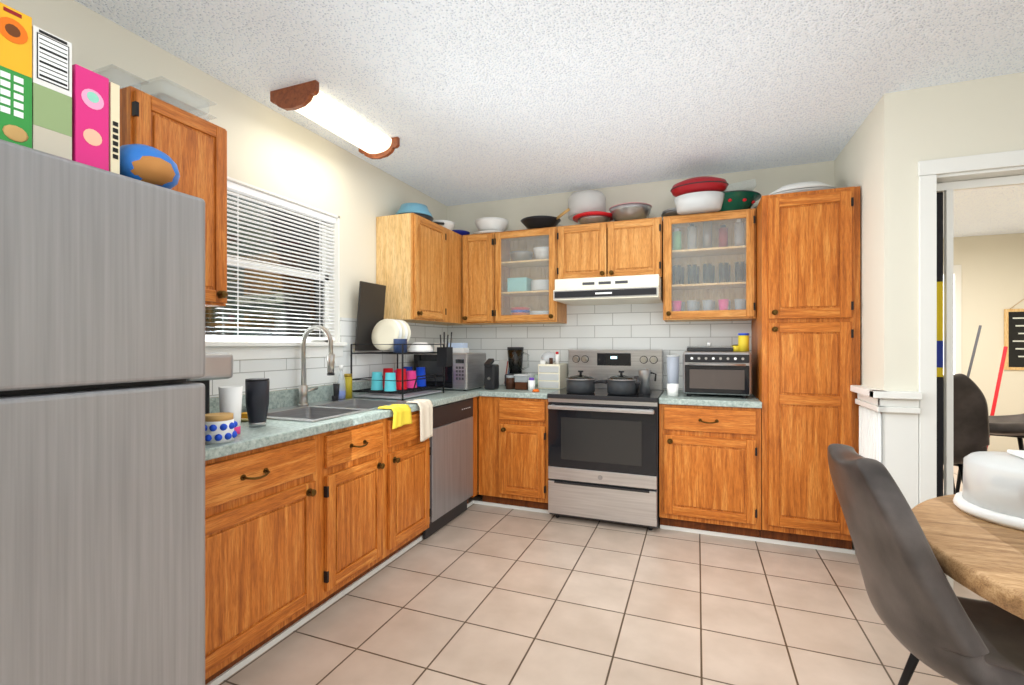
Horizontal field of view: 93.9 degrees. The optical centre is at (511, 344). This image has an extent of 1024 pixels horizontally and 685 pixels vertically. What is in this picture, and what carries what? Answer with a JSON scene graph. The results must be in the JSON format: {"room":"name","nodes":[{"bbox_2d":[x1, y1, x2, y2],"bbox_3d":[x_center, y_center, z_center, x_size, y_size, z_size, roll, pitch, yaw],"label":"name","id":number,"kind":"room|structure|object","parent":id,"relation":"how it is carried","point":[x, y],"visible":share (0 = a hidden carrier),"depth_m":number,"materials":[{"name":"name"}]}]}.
{"room":"kitchen","nodes":[
{"label":"kitchen","id":0,"kind":"room"},
{"bbox_2d":[0,0,446,397],"bbox_3d":[-1.624,-0.020,2.132,0.150,2.580,5.500,0,0,21],"label":"wall","id":1,"kind":"structure","parent":0,"point":[270,150],"depth_m":2.63,"materials":[{"name":"beige paint"}]},
{"bbox_2d":[120,86,227,306],"bbox_3d":[-1.420,-0.545,1.929,0.369,0.760,0.370,0,0,21],"label":"upper cabinet","id":2,"kind":"object","parent":1,"relation":"attached to","point":[193,147],"visible":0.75,"depth_m":1.92,"materials":[{"name":"brown wood"}]},
{"bbox_2d":[93,64,216,120],"bbox_3d":[-1.457,-0.984,1.941,0.250,0.115,0.365,0,0,21],"label":"dishes","id":3,"kind":"object","parent":2,"relation":"on","point":[175,102],"visible":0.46,"depth_m":1.93,"materials":[{"name":"white"}]},
{"bbox_2d":[205,176,346,359],"bbox_3d":[-1.399,-0.385,2.656,0.190,0.930,1.200,0,0,21],"label":"window","id":4,"kind":"structure","parent":1,"relation":"in","point":[246,349],"depth_m":2.88,"materials":[{"name":"white plastic"}]},
{"bbox_2d":[215,181,335,339],"bbox_3d":[-1.385,-0.431,2.650,0.040,0.804,1.108,0,0,21],"label":"window blinds","id":5,"kind":"object","parent":4,"relation":"attached to","point":[240,189],"visible":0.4,"depth_m":2.73,"materials":[{"name":"white plastic"}]},
{"bbox_2d":[210,317,449,397],"bbox_3d":[-1.152,0.004,3.128,0.007,0.707,2.999,0,0,21],"label":"tile backsplash","id":6,"kind":"structure","parent":1,"relation":"attached to","point":[282,374],"depth_m":3.10,"materials":[{"name":"white tile"}]},
{"bbox_2d":[350,339,356,355],"bbox_3d":[-1.087,0.020,3.285,0.004,0.115,0.072,0,0,21],"label":"electrical outlet","id":7,"kind":"object","parent":6,"relation":"attached to","point":[352,341],"visible":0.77,"depth_m":3.28,"materials":[{"name":"white plastic"}]},
{"bbox_2d":[376,213,471,325],"bbox_3d":[-0.634,-0.560,3.955,0.369,0.760,1.075,0,0,21],"label":"upper cabinet","id":8,"kind":"object","parent":1,"relation":"attached to","point":[418,267],"visible":0.98,"depth_m":3.50,"materials":[{"name":"brown wood"}]},
{"bbox_2d":[396,203,469,234],"bbox_3d":[-0.653,-1.008,4.013,0.300,0.135,0.910,0,0,21],"label":"bowls","id":9,"kind":"object","parent":8,"relation":"on","point":[421,210],"visible":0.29,"depth_m":3.65,"materials":[{"name":"blue"}]},
{"bbox_2d":[75,0,1023,237],"bbox_3d":[1.951,-1.340,2.568,6.500,0.060,8.900,0,0,21],"label":"ceiling","id":10,"kind":"structure","parent":0,"point":[470,101],"depth_m":2.29,"materials":[{"name":"white paint"}]},
{"bbox_2d":[270,80,399,158],"bbox_3d":[-0.982,-1.253,2.751,0.300,0.112,0.716,0,0,21],"label":"ceiling light fixture","id":11,"kind":"object","parent":10,"relation":"attached to","point":[310,100],"visible":1,"depth_m":2.62,"materials":[{"name":"white plastic"}]},
{"bbox_2d":[218,451,1002,684],"bbox_3d":[1.951,1.300,2.568,6.500,0.060,8.900,0,0,21],"label":"floor","id":12,"kind":"structure","parent":0,"point":[475,594],"depth_m":2.23,"materials":[{"name":"tile"}]},
{"bbox_2d":[0,139,204,684],"bbox_3d":[-1.427,0.411,1.200,0.830,1.712,0.775,0,0,21],"label":"refrigerator","id":13,"kind":"object","parent":12,"relation":"on","point":[102,433],"visible":1,"depth_m":1.16,"materials":[{"name":"grey metal"}]},
{"bbox_2d":[0,2,31,147],"bbox_3d":[-1.196,-0.591,1.091,0.202,0.305,0.066,0,0,21],"label":"cereal box","id":14,"kind":"object","parent":13,"relation":"on","point":[15,76],"visible":0.98,"depth_m":1.06,"materials":[{"name":"green"}]},
{"bbox_2d":[32,25,71,159],"bbox_3d":[-1.174,-0.583,1.160,0.212,0.290,0.072,0,0,21],"label":"cereal box","id":15,"kind":"object","parent":13,"relation":"on","point":[52,94],"visible":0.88,"depth_m":1.12,"materials":[{"name":"beige cardboard"}]},
{"bbox_2d":[72,64,108,170],"bbox_3d":[-1.137,-0.560,1.229,0.192,0.245,0.070,0,0,21],"label":"cereal box","id":16,"kind":"object","parent":13,"relation":"on","point":[90,118],"visible":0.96,"depth_m":1.19,"materials":[{"name":"pink cardboard"}]},
{"bbox_2d":[109,82,119,173],"bbox_3d":[-1.114,-0.558,1.274,0.181,0.240,0.020,0,0,21],"label":"cereal box","id":17,"kind":"object","parent":13,"relation":"on","point":[114,127],"visible":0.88,"depth_m":1.24,"materials":[{"name":"beige cardboard"}]},
{"bbox_2d":[120,144,179,188],"bbox_3d":[-1.101,-0.502,1.385,0.299,0.128,0.171,0,0,21],"label":"bread bag","id":18,"kind":"object","parent":13,"relation":"on","point":[148,164],"visible":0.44,"depth_m":1.31,"materials":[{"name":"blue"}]},
{"bbox_2d":[205,431,328,684],"bbox_3d":[-1.270,0.835,1.950,0.622,0.870,0.717,0,0,21],"label":"base cabinet","id":19,"kind":"object","parent":12,"relation":"on","point":[296,530],"depth_m":1.87,"materials":[{"name":"brown wood"}]},
{"bbox_2d":[205,379,500,460],"bbox_3d":[-0.856,0.330,3.009,0.630,0.140,2.992,0,0,21],"label":"countertop","id":20,"kind":"structure","parent":19,"relation":"on","point":[271,432],"depth_m":2.31,"materials":[{"name":"laminate"}]},
{"bbox_2d":[187,352,232,413],"bbox_3d":[-1.335,0.197,1.977,0.320,0.325,0.200,0,0,21],"label":"coffee maker","id":21,"kind":"object","parent":20,"relation":"on","point":[218,366],"visible":0.12,"depth_m":1.96,"materials":[{"name":"beige plastic"}]},
{"bbox_2d":[205,412,237,443],"bbox_3d":[-1.092,0.309,1.775,0.128,0.100,0.128,0,0,21],"label":"canister","id":22,"kind":"object","parent":20,"relation":"on","point":[220,427],"visible":0.83,"depth_m":1.74,"materials":[{"name":"white ceramic"}]},
{"bbox_2d":[218,386,242,434],"bbox_3d":[-1.125,0.264,1.911,0.084,0.190,0.084,0,0,21],"label":"tumbler","id":23,"kind":"object","parent":20,"relation":"on","point":[230,399],"visible":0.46,"depth_m":1.89,"materials":[{"name":"white plastic"}]},
{"bbox_2d":[241,412,247,421],"bbox_3d":[-1.257,0.342,2.263,0.120,0.035,0.120,0,0,21],"label":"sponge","id":24,"kind":"object","parent":20,"relation":"on","point":[244,416],"visible":0.31,"depth_m":2.24,"materials":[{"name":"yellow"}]},
{"bbox_2d":[245,378,269,426],"bbox_3d":[-1.123,0.255,2.109,0.096,0.208,0.096,0,0,21],"label":"tumbler","id":25,"kind":"object","parent":20,"relation":"on","point":[257,396],"visible":1,"depth_m":2.07,"materials":[{"name":"grey plastic"}]},
{"bbox_2d":[298,325,339,405],"bbox_3d":[-1.073,0.119,2.845,0.252,0.464,0.310,0,0,21],"label":"faucet","id":26,"kind":"object","parent":20,"relation":"on","point":[303,393],"visible":1,"depth_m":2.74,"materials":[{"name":"silver metal"}]},
{"bbox_2d":[267,398,406,421],"bbox_3d":[-1.013,0.450,2.688,0.523,0.194,0.840,0,0,21],"label":"sink","id":27,"kind":"object","parent":20,"relation":"in","point":[319,411],"visible":0.38,"depth_m":2.69,"materials":[{"name":"silver metal"}]},
{"bbox_2d":[337,365,351,399],"bbox_3d":[-1.088,0.241,3.100,0.053,0.220,0.124,0,0,21],"label":"soap bottles","id":28,"kind":"object","parent":27,"relation":"on","point":[346,393],"visible":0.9,"depth_m":3.11,"materials":[{"name":"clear plastic"}]},
{"bbox_2d":[378,404,411,428],"bbox_3d":[-0.659,0.402,2.700,0.109,0.116,0.192,0,0,21],"label":"towel","id":29,"kind":"object","parent":20,"relation":"hanging from","point":[402,415],"visible":1,"depth_m":2.67,"materials":[{"name":"yellow fabric"}]},
{"bbox_2d":[350,332,452,400],"bbox_3d":[-0.752,0.134,3.365,0.504,0.450,0.542,0,0,21],"label":"dish rack","id":30,"kind":"object","parent":20,"relation":"on","point":[444,356],"visible":0.79,"depth_m":3.29,"materials":[{"name":"black metal"}]},
{"bbox_2d":[371,370,387,389],"bbox_3d":[-0.922,0.248,3.265,0.085,0.120,0.085,0,0,9],"label":"cup","id":31,"kind":"object","parent":30,"relation":"in","point":[375,385],"depth_m":3.23,"materials":[{"name":"teal plastic"}]},
{"bbox_2d":[380,371,400,390],"bbox_3d":[-0.811,0.248,3.190,0.085,0.120,0.085,0,0,9],"label":"cup","id":32,"kind":"object","parent":30,"relation":"in","point":[396,374],"depth_m":3.19,"materials":[{"name":"teal plastic"}]},
{"bbox_2d":[391,367,410,389],"bbox_3d":[-0.766,0.238,3.306,0.085,0.140,0.085,0,0,9],"label":"cup","id":33,"kind":"object","parent":30,"relation":"in","point":[407,370],"depth_m":3.38,"materials":[{"name":"red plastic"}]},
{"bbox_2d":[411,369,420,387],"bbox_3d":[-0.721,0.248,3.423,0.085,0.120,0.085,0,0,9],"label":"cup","id":34,"kind":"object","parent":30,"relation":"in","point":[414,374],"depth_m":3.46,"materials":[{"name":"pink plastic"}]},
{"bbox_2d":[411,367,425,386],"bbox_3d":[-0.676,0.238,3.538,0.085,0.140,0.085,0,0,9],"label":"cup","id":35,"kind":"object","parent":30,"relation":"in","point":[423,381],"depth_m":3.51,"materials":[{"name":"blue plastic"}]},
{"bbox_2d":[406,399,432,441],"bbox_3d":[-0.564,0.463,2.944,0.110,0.240,0.162,0,0,21],"label":"towel","id":36,"kind":"object","parent":20,"relation":"hanging from","point":[426,417],"visible":1,"depth_m":2.92,"materials":[{"name":"beige fabric"}]},
{"bbox_2d":[414,353,485,390],"bbox_3d":[-0.505,0.214,3.924,0.480,0.290,0.368,0,0,21],"label":"microwave","id":37,"kind":"object","parent":20,"relation":"on","point":[465,372],"visible":0.77,"depth_m":3.75,"materials":[{"name":"silver metal"}]},
{"bbox_2d":[434,343,468,352],"bbox_3d":[-0.507,0.028,4.004,0.311,0.081,0.161,0,0,21],"label":"boxes","id":38,"kind":"object","parent":37,"relation":"on","point":[460,348],"visible":0.62,"depth_m":3.91,"materials":[{"name":"white plastic"}]},
{"bbox_2d":[484,358,498,389],"bbox_3d":[-0.171,0.235,3.818,0.090,0.247,0.154,0,0,21],"label":"can opener","id":39,"kind":"object","parent":20,"relation":"on","point":[491,375],"visible":1,"depth_m":3.79,"materials":[{"name":"black plastic"}]},
{"bbox_2d":[499,360,508,384],"bbox_3d":[-0.076,0.249,4.252,0.048,0.218,0.147,0,0,-39],"label":"papers","id":40,"kind":"object","parent":20,"relation":"on","point":[503,368],"visible":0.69,"depth_m":4.25,"materials":[{"name":"white paper"}]},
{"bbox_2d":[329,417,392,598],"bbox_3d":[-1.062,0.835,2.486,0.622,0.870,0.502,0,0,21],"label":"base cabinet","id":41,"kind":"object","parent":12,"relation":"on","point":[361,455],"depth_m":2.40,"materials":[{"name":"brown wood"}]},
{"bbox_2d":[393,410,430,554],"bbox_3d":[-0.885,0.835,2.941,0.622,0.870,0.474,0,0,21],"label":"base cabinet","id":42,"kind":"object","parent":12,"relation":"on","point":[411,457],"depth_m":2.83,"materials":[{"name":"brown wood"}]},
{"bbox_2d":[423,398,472,538],"bbox_3d":[-0.688,0.830,3.463,0.613,0.860,0.600,0,0,21],"label":"dishwasher","id":43,"kind":"object","parent":12,"relation":"on","point":[451,467],"visible":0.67,"depth_m":3.31,"materials":[{"name":"grey metal"}]},
{"bbox_2d":[467,396,478,503],"bbox_3d":[-0.573,0.835,3.748,0.622,0.870,1.414,0,0,21],"label":"base cabinet","id":44,"kind":"object","parent":12,"relation":"on","point":[475,399],"depth_m":3.70,"materials":[{"name":"brown wood"}]},
{"bbox_2d":[479,396,548,509],"bbox_3d":[0.112,0.835,3.897,0.569,0.870,0.632,0,0,21],"label":"base cabinet","id":45,"kind":"object","parent":12,"relation":"on","point":[513,432],"depth_m":3.61,"materials":[{"name":"brown wood"}]},
{"bbox_2d":[481,385,565,398],"bbox_3d":[0.120,0.380,3.886,0.554,0.040,0.652,0,0,21],"label":"countertop","id":46,"kind":"structure","parent":45,"relation":"on","point":[501,391],"depth_m":3.64,"materials":[{"name":"stone"}]},
{"bbox_2d":[505,347,528,386],"bbox_3d":[0.051,0.190,4.077,0.196,0.338,0.150,0,0,21],"label":"blender","id":47,"kind":"object","parent":46,"relation":"on","point":[515,359],"visible":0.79,"depth_m":4.04,"materials":[{"name":"grey glass"}]},
{"bbox_2d":[506,374,539,391],"bbox_3d":[0.086,0.298,3.772,0.328,0.121,0.215,0,0,21],"label":"jars","id":48,"kind":"object","parent":46,"relation":"on","point":[512,383],"visible":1,"depth_m":3.79,"materials":[{"name":"brown glass"}]},
{"bbox_2d":[533,374,537,385],"bbox_3d":[0.222,0.304,4.097,0.099,0.110,0.099,0,0,21],"label":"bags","id":49,"kind":"object","parent":46,"relation":"on","point":[535,376],"visible":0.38,"depth_m":4.06,"materials":[{"name":"white"}]},
{"bbox_2d":[538,352,567,388],"bbox_3d":[0.338,0.208,3.969,0.191,0.301,0.256,0,0,21],"label":"drawer organizer","id":50,"kind":"object","parent":46,"relation":"on","point":[552,374],"visible":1,"depth_m":3.87,"materials":[{"name":"beige plastic"}]},
{"bbox_2d":[206,500,854,684],"bbox_3d":[0.438,1.258,2.222,2.571,0.024,2.460,0,0,21],"label":"strip","id":51,"kind":"object","parent":12,"relation":"on","point":[223,676],"visible":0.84,"depth_m":2.81,"materials":[{"name":"white"}]},
{"bbox_2d":[547,349,663,529],"bbox_3d":[0.720,0.655,3.599,0.768,1.230,0.708,0,0,21],"label":"stove","id":52,"kind":"object","parent":12,"relation":"on","point":[603,454],"visible":0.81,"depth_m":3.34,"materials":[{"name":"grey metal"}]},
{"bbox_2d":[566,368,656,394],"bbox_3d":[0.746,0.262,3.577,0.646,0.185,0.441,0,0,21],"label":"pots","id":53,"kind":"object","parent":52,"relation":"on","point":[580,383],"visible":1,"depth_m":3.45,"materials":[{"name":"grey metal"}]},
{"bbox_2d":[659,404,760,537],"bbox_3d":[1.391,0.835,3.401,0.615,0.870,0.632,0,0,21],"label":"base cabinet","id":54,"kind":"object","parent":12,"relation":"on","point":[709,468],"depth_m":3.11,"materials":[{"name":"brown wood"}]},
{"bbox_2d":[659,390,761,407],"bbox_3d":[1.391,0.380,3.399,0.621,0.040,0.640,0,0,21],"label":"countertop","id":55,"kind":"structure","parent":54,"relation":"on","point":[751,401],"depth_m":3.15,"materials":[{"name":"laminate"}]},
{"bbox_2d":[666,355,679,396],"bbox_3d":[1.142,0.218,3.401,0.091,0.281,0.245,0,0,21],"label":"stack","id":56,"kind":"object","parent":55,"relation":"on","point":[672,390],"visible":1,"depth_m":3.44,"materials":[{"name":"white"}]},
{"bbox_2d":[683,351,751,397],"bbox_3d":[1.443,0.204,3.389,0.430,0.310,0.437,0,0,21],"label":"toaster oven","id":57,"kind":"object","parent":55,"relation":"on","point":[717,373],"visible":0.98,"depth_m":3.21,"materials":[{"name":"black metal"}]},
{"bbox_2d":[687,333,748,351],"bbox_3d":[1.459,-0.015,3.403,0.400,0.125,0.231,0,0,21],"label":"top items","id":58,"kind":"object","parent":57,"relation":"on","point":[743,343],"visible":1,"depth_m":3.27,"materials":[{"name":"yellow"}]},
{"bbox_2d":[752,186,859,549],"bbox_3d":[1.923,0.165,3.184,0.522,2.210,0.663,0,0,21],"label":"pantry","id":59,"kind":"object","parent":12,"relation":"on","point":[805,348],"visible":1,"depth_m":2.92,"materials":[{"name":"brown wood"}]},
{"bbox_2d":[754,181,835,207],"bbox_3d":[1.939,-1.009,3.286,0.478,0.134,0.450,0,0,21],"label":"bowl","id":60,"kind":"object","parent":59,"relation":"on","point":[803,186],"visible":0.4,"depth_m":3.12,"materials":[{"name":"grey ceramic"}]},
{"bbox_2d":[897,652,918,684],"bbox_3d":[1.358,1.064,1.261,0.496,0.416,0.476,0,0,17],"label":"chair front leg","id":61,"kind":"object","parent":12,"relation":"on","point":[909,668],"visible":0.16,"depth_m":1.48,"materials":[{"name":"black metal"}]},
{"bbox_2d":[827,444,1023,684],"bbox_3d":[1.242,0.593,1.291,0.631,0.574,0.514,0,0,21],"label":"seat","id":62,"kind":"object","parent":61,"relation":"on","point":[929,617],"visible":0.98,"depth_m":1.21,"materials":[{"name":"grey leather"}]},
{"bbox_2d":[943,464,962,493],"bbox_3d":[2.685,0.999,3.120,0.476,0.545,0.496,0,0,31],"label":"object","id":63,"kind":"object","parent":12,"relation":"on","point":[960,466],"visible":0.06,"depth_m":2.91,"materials":[{"name":"black metal"}]},
{"bbox_2d":[943,374,989,463],"bbox_3d":[2.628,0.458,3.023,0.552,0.584,0.656,0,0,21],"label":"seat","id":64,"kind":"object","parent":63,"relation":"on","point":[971,433],"visible":0.29,"depth_m":2.74,"materials":[{"name":"grey leather"}]},
{"bbox_2d":[912,494,1023,619],"bbox_3d":[1.674,0.891,1.024,1.270,0.761,1.270,0,0,21],"label":"dining table","id":65,"kind":"object","parent":12,"relation":"on","point":[984,559],"visible":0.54,"depth_m":1.18,"materials":[{"name":"brown wood"}]},
{"bbox_2d":[953,450,1023,530],"bbox_3d":[1.530,0.417,1.401,0.350,0.184,0.374,0,0,21],"label":"carrier","id":66,"kind":"object","parent":65,"relation":"on","point":[992,491],"visible":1,"depth_m":1.38,"materials":[{"name":"white plastic"}]},
{"bbox_2d":[943,325,1007,478],"bbox_3d":[4.272,0.545,4.455,0.585,1.456,0.225,0,0,21],"label":"clutter","id":67,"kind":"object","parent":12,"relation":"on","point":[999,378],"visible":0.4,"depth_m":4.30,"materials":[{"name":"red plastic"}]},
{"bbox_2d":[943,434,1023,495],"bbox_3d":[3.283,0.929,3.261,0.496,0.684,0.476,0,0,36],"label":"chair","id":68,"kind":"object","parent":12,"relation":"on","point":[1020,445],"visible":0.12,"depth_m":3.22,"materials":[{"name":"black metal"}]},
{"bbox_2d":[989,413,1023,435],"bbox_3d":[3.374,0.303,3.203,0.678,0.613,0.579,0,0,21],"label":"seat","id":69,"kind":"object","parent":68,"relation":"on","point":[1008,425],"visible":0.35,"depth_m":3.10,"materials":[{"name":"grey leather"}]},
{"bbox_2d":[447,160,834,389],"bbox_3d":[0.924,-0.020,4.013,3.240,2.580,0.150,0,0,21],"label":"wall","id":70,"kind":"structure","parent":0,"point":[658,196],"depth_m":3.91,"materials":[{"name":"beige paint"}]},
{"bbox_2d":[462,232,507,324],"bbox_3d":[-0.239,-0.560,4.181,0.300,0.760,0.368,0,0,21],"label":"upper cabinet","id":71,"kind":"object","parent":70,"relation":"attached to","point":[478,279],"visible":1,"depth_m":4.04,"materials":[{"name":"brown wood"}]},
{"bbox_2d":[473,217,508,233],"bbox_3d":[-0.166,-1.010,4.183,0.365,0.137,0.340,0,0,21],"label":"top items","id":72,"kind":"object","parent":71,"relation":"on","point":[489,224],"visible":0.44,"depth_m":4.08,"materials":[{"name":"white ceramic"}]},
{"bbox_2d":[494,227,566,324],"bbox_3d":[0.154,-0.560,4.028,0.535,0.760,0.368,0,0,21],"label":"upper cabinet","id":73,"kind":"object","parent":70,"relation":"attached to","point":[525,268],"visible":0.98,"depth_m":3.97,"materials":[{"name":"brown wood"}]},
{"bbox_2d":[521,208,569,228],"bbox_3d":[0.289,-1.022,4.007,0.441,0.161,0.340,0,0,21],"label":"frying pan","id":74,"kind":"object","parent":73,"relation":"on","point":[532,222],"visible":0.67,"depth_m":3.91,"materials":[{"name":"black metal"}]},
{"bbox_2d":[450,303,750,389],"bbox_3d":[0.605,0.004,4.050,2.557,0.707,0.009,0,0,21],"label":"tile backsplash","id":75,"kind":"structure","parent":70,"relation":"attached to","point":[636,326],"depth_m":3.99,"materials":[{"name":"white tile"}]},
{"bbox_2d":[557,217,662,280],"bbox_3d":[0.779,-0.720,3.785,0.795,0.440,0.368,0,0,21],"label":"upper cabinet","id":76,"kind":"object","parent":70,"relation":"attached to","point":[619,248],"visible":0.77,"depth_m":3.63,"materials":[{"name":"brown wood"}]},
{"bbox_2d":[553,274,662,305],"bbox_3d":[0.758,-0.412,3.696,0.760,0.164,0.549,0,0,21],"label":"range hood","id":77,"kind":"object","parent":76,"relation":"attached to","point":[633,289],"visible":0.85,"depth_m":3.48,"materials":[{"name":"beige metal"}]},
{"bbox_2d":[568,190,651,223],"bbox_3d":[0.775,-1.091,3.837,0.680,0.300,0.395,0,0,21],"label":"bowls","id":78,"kind":"object","parent":76,"relation":"on","point":[591,204],"visible":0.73,"depth_m":3.78,"materials":[{"name":"white ceramic"}]},
{"bbox_2d":[663,208,755,321],"bbox_3d":[1.444,-0.560,3.528,0.610,0.760,0.368,0,0,21],"label":"upper cabinet","id":79,"kind":"object","parent":70,"relation":"attached to","point":[709,266],"visible":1,"depth_m":3.48,"materials":[{"name":"brown wood"}]},
{"bbox_2d":[661,176,760,217],"bbox_3d":[1.433,-1.054,3.468,0.683,0.225,0.524,0,0,21],"label":"top items","id":80,"kind":"object","parent":79,"relation":"on","point":[701,194],"visible":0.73,"depth_m":3.30,"materials":[{"name":"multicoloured plastic"}]},
{"bbox_2d":[835,89,912,547],"bbox_3d":[2.175,-0.020,2.926,0.120,2.580,0.970,0,0,21],"label":"wall","id":81,"kind":"structure","parent":0,"point":[874,160],"depth_m":2.49,"materials":[{"name":"beige paint"}]},
{"bbox_2d":[850,385,922,508],"bbox_3d":[2.030,0.755,2.613,0.205,1.030,0.410,0,0,21],"label":"wainscot","id":82,"kind":"structure","parent":81,"relation":"attached to","point":[888,430],"depth_m":2.47,"materials":[{"name":"white wood"}]},
{"bbox_2d":[913,72,1023,391],"bbox_3d":[3.458,-0.020,1.973,2.960,2.580,0.120,0,0,21],"label":"wall","id":83,"kind":"structure","parent":0,"point":[972,117],"depth_m":2.38,"materials":[{"name":"beige paint"}]},
{"bbox_2d":[918,150,1023,503],"bbox_3d":[2.671,0.169,2.267,1.240,2.202,0.136,0,0,21],"label":"door frame","id":84,"kind":"structure","parent":83,"relation":"attached to","point":[932,173],"depth_m":2.41,"materials":[{"name":"white wood"}]},
{"bbox_2d":[937,175,1023,588],"bbox_3d":[2.693,0.215,2.329,1.102,2.108,0.060,0,0,21],"label":"door frame","id":85,"kind":"structure","parent":83,"relation":"attached to","point":[947,188],"depth_m":2.47,"materials":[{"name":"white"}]},
{"bbox_2d":[943,233,1023,451],"bbox_3d":[5.043,-0.020,6.061,2.960,2.580,0.150,0,0,21],"label":"wall","id":86,"kind":"structure","parent":0,"point":[992,277],"depth_m":5.71,"materials":[{"name":"beige paint"}]},
{"bbox_2d":[943,265,960,374],"bbox_3d":[5.301,0.150,5.868,0.340,2.240,0.025,0,0,21],"label":"door","id":87,"kind":"structure","parent":86,"relation":"in","point":[956,319],"depth_m":5.82,"materials":[{"name":"white"}]},
{"bbox_2d":[1004,299,1023,369],"bbox_3d":[6.083,-0.161,5.562,0.540,0.923,0.026,0,0,21],"label":"chalkboard","id":88,"kind":"object","parent":86,"relation":"attached to","point":[1014,332],"visible":1,"depth_m":5.62,"materials":[{"name":"brown wood"}]},
{"label":"outside","id":89,"kind":"structure","parent":0,"visible":0},
{"bbox_2d":[205,195,280,335],"bbox_3d":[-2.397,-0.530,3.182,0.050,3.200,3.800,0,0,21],"label":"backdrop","id":90,"kind":"structure","parent":89,"point":[230,302],"depth_m":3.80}
]}

